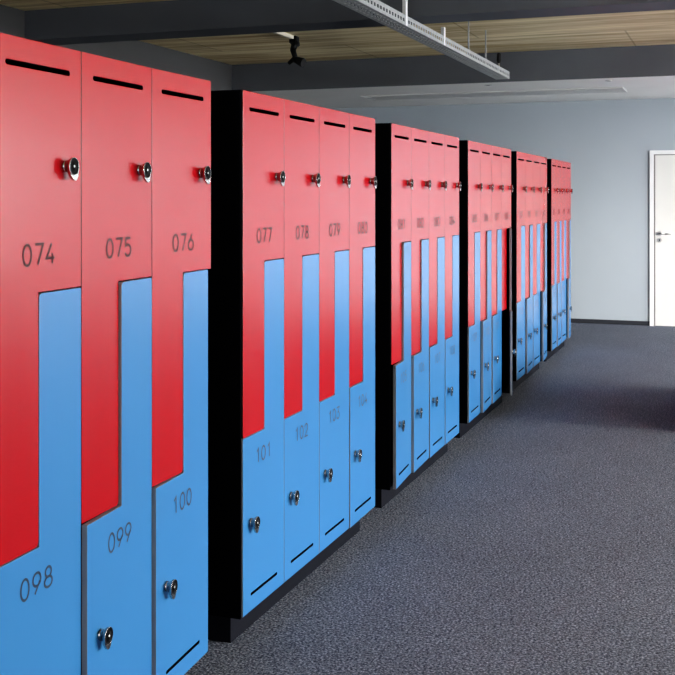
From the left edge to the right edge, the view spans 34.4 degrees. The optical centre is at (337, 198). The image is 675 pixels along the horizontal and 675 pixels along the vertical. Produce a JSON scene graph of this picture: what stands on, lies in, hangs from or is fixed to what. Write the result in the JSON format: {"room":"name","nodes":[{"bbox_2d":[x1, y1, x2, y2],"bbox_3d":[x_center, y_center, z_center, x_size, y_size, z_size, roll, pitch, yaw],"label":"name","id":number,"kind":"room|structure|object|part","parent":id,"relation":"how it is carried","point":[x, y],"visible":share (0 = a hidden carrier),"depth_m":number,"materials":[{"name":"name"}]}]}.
{"room":"changing room","nodes":[
{"label":"changing room","id":0,"kind":"room"},
{"bbox_2d":[0,4,231,90],"bbox_3d":[-3.053,0.018,7.048,0.120,2.965,15.500,0,0,20],"label":"wall","id":1,"kind":"structure","parent":0,"point":[12,20],"depth_m":10.32,"materials":[{"name":"grey paint"}]},
{"bbox_2d":[0,0,674,64],"bbox_3d":[2.747,-1.565,4.901,12.490,0.200,15.740,0,0,20],"label":"ceiling","id":2,"kind":"structure","parent":0,"point":[643,28],"depth_m":10.00,"materials":[{"name":"beige wood"}]},
{"bbox_2d":[275,32,305,66],"bbox_3d":[-0.428,-1.323,9.665,0.186,0.284,0.470,0,0,20],"label":"track spotlight","id":3,"kind":"object","parent":2,"relation":"attached to","point":[293,40],"visible":0.99,"depth_m":9.81,"materials":[{"name":"black plastic"}]},
{"bbox_3d":[-0.389,-1.332,9.848,0.080,0.168,0.068,0,0,20],"label":"arm","id":4,"kind":"part","parent":3,"relation":"part of","materials":[{"name":"black plastic"}]},
{"bbox_2d":[25,0,674,44],"bbox_3d":[3.355,-1.350,6.542,12.250,0.230,0.320,0,0,20],"label":"beam","id":5,"kind":"structure","parent":2,"relation":"attached to","point":[169,19],"depth_m":7.89,"materials":[{"name":"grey paint"}]},
{"bbox_2d":[333,0,508,78],"bbox_3d":[-0.107,-1.299,5.842,0.135,0.332,9.683,0,0,20],"label":"cable tray","id":6,"kind":"object","parent":2,"relation":"hanging from","point":[416,34],"visible":0.99,"depth_m":7.64,"materials":[{"name":"metal"}]},
{"bbox_3d":[1.070,-1.300,8.902,0.026,0.329,0.022,0,0,20],"label":"threaded rod","id":7,"kind":"part","parent":6,"relation":"part of","materials":[{"name":"metal"}]},
{"bbox_2d":[497,53,500,65],"bbox_3d":[1.490,-1.239,10.059,0.044,0.205,0.043,0,0,20],"label":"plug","id":8,"kind":"object","parent":6,"relation":"on","point":[498,54],"visible":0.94,"depth_m":10.04,"materials":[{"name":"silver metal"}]},
{"bbox_2d":[232,44,674,91],"bbox_3d":[4.585,-1.317,9.867,12.250,0.297,0.030,0,0,20],"label":"beam","id":9,"kind":"structure","parent":2,"relation":"attached to","point":[647,60],"depth_m":11.12,"materials":[{"name":"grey paint"}]},
{"bbox_2d":[251,76,674,108],"bbox_3d":[5.015,-1.317,11.026,12.250,0.295,2.438,0,0,20],"label":"soffit","id":10,"kind":"structure","parent":2,"relation":"attached to","point":[655,87],"depth_m":12.07,"materials":[{"name":"paint"}]},
{"bbox_2d":[361,87,626,99],"bbox_3d":[1.716,-1.164,12.182,2.910,0.012,0.490,0,0,20],"label":"ceiling panel","id":11,"kind":"object","parent":10,"relation":"attached to","point":[603,89],"visible":1,"depth_m":12.10,"materials":[{"name":"grey"}]},
{"bbox_2d":[185,323,674,674],"bbox_3d":[2.747,1.560,4.901,12.490,0.120,15.740,0,0,20],"label":"floor","id":12,"kind":"structure","parent":0,"point":[541,541],"depth_m":4.55,"materials":[{"name":"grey carpet"}]},
{"bbox_2d":[0,33,210,674],"bbox_3d":[-0.847,0.570,2.745,0.538,1.860,1.450,0,0,19],"label":"lockers","id":13,"kind":"object","parent":12,"relation":"on","point":[105,163],"visible":1,"depth_m":2.74,"materials":[{"name":"red laminate"}]},
{"bbox_3d":[-0.693,0.806,2.506,0.016,1.174,0.357,0,0,19],"label":"door","id":14,"kind":"part","parent":13,"relation":"part of","materials":[{"name":"blue laminate"}]},
{"bbox_3d":[-0.693,0.220,2.506,0.016,1.159,0.357,0,0,19],"label":"door","id":15,"kind":"part","parent":13,"relation":"part of","materials":[{"name":"red laminate"}]},
{"bbox_3d":[-0.578,0.220,2.846,0.016,1.159,0.357,0,0,19],"label":"door","id":16,"kind":"part","parent":13,"relation":"part of","materials":[{"name":"red laminate"}]},
{"bbox_3d":[-0.571,0.806,2.843,0.016,1.174,0.357,0,0,16],"label":"door","id":17,"kind":"part","parent":13,"relation":"part of","materials":[{"name":"blue laminate"}]},
{"bbox_3d":[-0.457,0.806,3.184,0.016,1.174,0.357,0,0,17],"label":"door","id":18,"kind":"part","parent":13,"relation":"part of","materials":[{"name":"blue laminate"}]},
{"bbox_3d":[-0.458,0.220,3.184,0.016,1.159,0.357,0,0,20],"label":"door","id":19,"kind":"part","parent":13,"relation":"part of","materials":[{"name":"red laminate"}]},
{"bbox_2d":[208,90,376,642],"bbox_3d":[-0.293,0.570,4.356,0.529,1.860,1.412,0,0,20],"label":"lockers","id":20,"kind":"object","parent":12,"relation":"on","point":[291,275],"visible":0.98,"depth_m":3.94,"materials":[{"name":"red laminate"}]},
{"bbox_3d":[-0.261,0.806,3.788,0.016,1.174,0.347,0,0,20],"label":"door","id":21,"kind":"part","parent":20,"relation":"part of","materials":[{"name":"blue laminate"}]},
{"bbox_3d":[-0.261,0.220,3.788,0.016,1.159,0.347,0,0,20],"label":"door","id":22,"kind":"part","parent":20,"relation":"part of","materials":[{"name":"red laminate"}]},
{"bbox_3d":[-0.140,0.220,4.115,0.016,1.159,0.347,0,0,20],"label":"door","id":23,"kind":"part","parent":20,"relation":"part of","materials":[{"name":"red laminate"}]},
{"bbox_3d":[-0.140,0.806,4.115,0.016,1.174,0.347,0,0,20],"label":"door","id":24,"kind":"part","parent":20,"relation":"part of","materials":[{"name":"blue laminate"}]},
{"bbox_3d":[-0.019,0.220,4.444,0.016,1.159,0.347,0,0,20],"label":"door","id":25,"kind":"part","parent":20,"relation":"part of","materials":[{"name":"red laminate"}]},
{"bbox_3d":[-0.018,0.806,4.443,0.016,1.174,0.347,0,0,20],"label":"door","id":26,"kind":"part","parent":20,"relation":"part of","materials":[{"name":"blue laminate"}]},
{"bbox_3d":[0.103,0.220,4.771,0.016,1.159,0.347,0,0,20],"label":"door","id":27,"kind":"part","parent":20,"relation":"part of","materials":[{"name":"red laminate"}]},
{"bbox_3d":[0.105,0.806,4.771,0.016,1.174,0.347,0,0,20],"label":"door","id":28,"kind":"part","parent":20,"relation":"part of","materials":[{"name":"blue laminate"}]},
{"bbox_2d":[373,123,460,507],"bbox_3d":[0.277,0.570,5.925,0.545,1.860,1.350,0,0,20],"label":"lockers","id":29,"kind":"object","parent":12,"relation":"on","point":[416,246],"visible":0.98,"depth_m":5.56,"materials":[{"name":"red laminate"}]},
{"bbox_3d":[0.309,0.220,5.381,0.016,1.159,0.332,0,0,20],"label":"door","id":30,"kind":"part","parent":29,"relation":"part of","materials":[{"name":"red laminate"}]},
{"bbox_3d":[0.320,0.806,5.377,0.016,1.174,0.332,0,0,16],"label":"door","id":31,"kind":"part","parent":29,"relation":"part of","materials":[{"name":"blue laminate"}]},
{"bbox_3d":[0.432,0.806,5.692,0.016,1.174,0.332,0,0,18],"label":"door","id":32,"kind":"part","parent":29,"relation":"part of","materials":[{"name":"blue laminate"}]},
{"bbox_3d":[0.425,0.220,5.694,0.016,1.159,0.332,0,0,20],"label":"door","id":33,"kind":"part","parent":29,"relation":"part of","materials":[{"name":"red laminate"}]},
{"bbox_3d":[0.544,0.806,6.007,0.016,1.174,0.332,0,0,19],"label":"door","id":34,"kind":"part","parent":29,"relation":"part of","materials":[{"name":"blue laminate"}]},
{"bbox_3d":[0.541,0.220,6.008,0.016,1.159,0.332,0,0,20],"label":"door","id":35,"kind":"part","parent":29,"relation":"part of","materials":[{"name":"red laminate"}]},
{"bbox_3d":[0.657,0.220,6.322,0.016,1.159,0.332,0,0,20],"label":"door","id":36,"kind":"part","parent":29,"relation":"part of","materials":[{"name":"red laminate"}]},
{"bbox_3d":[0.659,0.806,6.321,0.016,1.174,0.332,0,0,20],"label":"door","id":37,"kind":"part","parent":29,"relation":"part of","materials":[{"name":"blue laminate"}]},
{"bbox_2d":[454,140,515,437],"bbox_3d":[0.851,0.570,7.463,0.589,1.860,1.362,0,0,20],"label":"lockers","id":38,"kind":"object","parent":12,"relation":"on","point":[485,230],"visible":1,"depth_m":7.19,"materials":[{"name":"red laminate"}]},
{"bbox_3d":[0.864,0.806,6.922,0.016,1.174,0.335,0,0,19],"label":"door","id":39,"kind":"part","parent":38,"relation":"part of","materials":[{"name":"blue laminate"}]},
{"bbox_3d":[0.862,0.220,6.923,0.016,1.159,0.335,0,0,20],"label":"door","id":40,"kind":"part","parent":38,"relation":"part of","materials":[{"name":"red laminate"}]},
{"bbox_3d":[0.979,0.220,7.239,0.016,1.159,0.335,0,0,20],"label":"door","id":41,"kind":"part","parent":38,"relation":"part of","materials":[{"name":"red laminate"}]},
{"bbox_3d":[0.988,0.806,7.235,0.016,1.174,0.335,0,0,17],"label":"door","id":42,"kind":"part","parent":38,"relation":"part of","materials":[{"name":"blue laminate"}]},
{"bbox_3d":[1.100,0.806,7.553,0.016,1.174,0.335,0,0,19],"label":"door","id":43,"kind":"part","parent":38,"relation":"part of","materials":[{"name":"blue laminate"}]},
{"bbox_3d":[1.096,0.220,7.555,0.016,1.159,0.335,0,0,20],"label":"door","id":44,"kind":"part","parent":38,"relation":"part of","materials":[{"name":"red laminate"}]},
{"bbox_3d":[1.213,0.220,7.871,0.016,1.159,0.335,0,0,20],"label":"door","id":45,"kind":"part","parent":38,"relation":"part of","materials":[{"name":"red laminate"}]},
{"bbox_3d":[1.249,0.806,7.861,0.016,1.174,0.335,0,0,8],"label":"door","id":46,"kind":"part","parent":38,"relation":"part of","materials":[{"name":"blue laminate"}]},
{"bbox_2d":[503,151,548,392],"bbox_3d":[1.398,0.570,9.055,0.548,1.860,1.396,0,0,20],"label":"lockers","id":47,"kind":"object","parent":12,"relation":"on","point":[528,171],"visible":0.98,"depth_m":8.77,"materials":[{"name":"red laminate"}]},
{"bbox_3d":[1.424,0.806,8.495,0.016,1.174,0.343,0,0,20],"label":"door","id":48,"kind":"part","parent":47,"relation":"part of","materials":[{"name":"blue laminate"}]},
{"bbox_3d":[1.423,0.220,8.496,0.016,1.159,0.343,0,0,20],"label":"door","id":49,"kind":"part","parent":47,"relation":"part of","materials":[{"name":"red laminate"}]},
{"bbox_3d":[1.551,0.806,8.817,0.016,1.174,0.343,0,0,18],"label":"door","id":50,"kind":"part","parent":47,"relation":"part of","materials":[{"name":"blue laminate"}]},
{"bbox_3d":[1.543,0.220,8.820,0.016,1.159,0.343,0,0,20],"label":"door","id":51,"kind":"part","parent":47,"relation":"part of","materials":[{"name":"red laminate"}]},
{"bbox_3d":[1.664,0.806,9.144,0.016,1.174,0.343,0,0,20],"label":"door","id":52,"kind":"part","parent":47,"relation":"part of","materials":[{"name":"blue laminate"}]},
{"bbox_3d":[1.663,0.220,9.144,0.016,1.159,0.343,0,0,20],"label":"door","id":53,"kind":"part","parent":47,"relation":"part of","materials":[{"name":"red laminate"}]},
{"bbox_3d":[1.783,0.220,9.469,0.016,1.159,0.343,0,0,20],"label":"door","id":54,"kind":"part","parent":47,"relation":"part of","materials":[{"name":"red laminate"}]},
{"bbox_3d":[1.796,0.806,9.464,0.016,1.174,0.343,0,0,16],"label":"door","id":55,"kind":"part","parent":47,"relation":"part of","materials":[{"name":"blue laminate"}]},
{"bbox_2d":[540,159,572,361],"bbox_3d":[1.950,0.570,10.595,0.548,1.860,1.217,0,0,20],"label":"lockers","id":56,"kind":"object","parent":12,"relation":"on","point":[559,308],"visible":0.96,"depth_m":10.34,"materials":[{"name":"red laminate"}]},
{"bbox_3d":[2.002,0.806,10.097,0.016,1.174,0.298,0,0,19],"label":"door","id":57,"kind":"part","parent":56,"relation":"part of","materials":[{"name":"blue laminate"}]},
{"bbox_3d":[1.999,0.220,10.098,0.016,1.159,0.298,0,0,20],"label":"door","id":58,"kind":"part","parent":56,"relation":"part of","materials":[{"name":"red laminate"}]},
{"bbox_3d":[2.104,0.220,10.381,0.016,1.159,0.298,0,0,20],"label":"door","id":59,"kind":"part","parent":56,"relation":"part of","materials":[{"name":"red laminate"}]},
{"bbox_3d":[2.108,0.806,10.379,0.016,1.174,0.298,0,0,19],"label":"door","id":60,"kind":"part","parent":56,"relation":"part of","materials":[{"name":"blue laminate"}]},
{"bbox_3d":[2.209,0.806,10.662,0.016,1.174,0.298,0,0,20],"label":"door","id":61,"kind":"part","parent":56,"relation":"part of","materials":[{"name":"blue laminate"}]},
{"bbox_3d":[2.208,0.220,10.663,0.016,1.159,0.298,0,0,20],"label":"door","id":62,"kind":"part","parent":56,"relation":"part of","materials":[{"name":"red laminate"}]},
{"bbox_3d":[2.312,0.220,10.945,0.016,1.159,0.298,0,0,20],"label":"door","id":63,"kind":"part","parent":56,"relation":"part of","materials":[{"name":"red laminate"}]},
{"bbox_3d":[2.325,0.806,10.940,0.016,1.174,0.298,0,0,15],"label":"door","id":64,"kind":"part","parent":56,"relation":"part of","materials":[{"name":"blue laminate"}]},
{"bbox_2d":[330,98,674,320],"bbox_3d":[5.459,0.018,12.225,12.250,2.965,0.120,0,0,20],"label":"wall","id":65,"kind":"structure","parent":0,"point":[607,144],"depth_m":13.03,"materials":[{"name":"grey paint"}]},
{"bbox_2d":[571,318,649,325],"bbox_3d":[5.435,1.474,12.162,12.250,0.052,0.014,0,0,20],"label":"baseboard","id":66,"kind":"structure","parent":65,"relation":"attached to","point":[573,320],"depth_m":12.96,"materials":[{"name":"grey"}]},
{"bbox_2d":[650,150,674,325],"bbox_3d":[4.150,0.470,12.666,1.000,2.060,0.202,0,0,20],"label":"door","id":67,"kind":"structure","parent":65,"relation":"in","point":[662,162],"depth_m":12.75,"materials":[{"name":"white paint"}]},
{"bbox_3d":[3.811,0.452,12.717,0.163,0.128,0.062,0,0,20],"label":"handle","id":68,"kind":"part","parent":67,"relation":"part of","materials":[{"name":"silver metal"}]}
]}

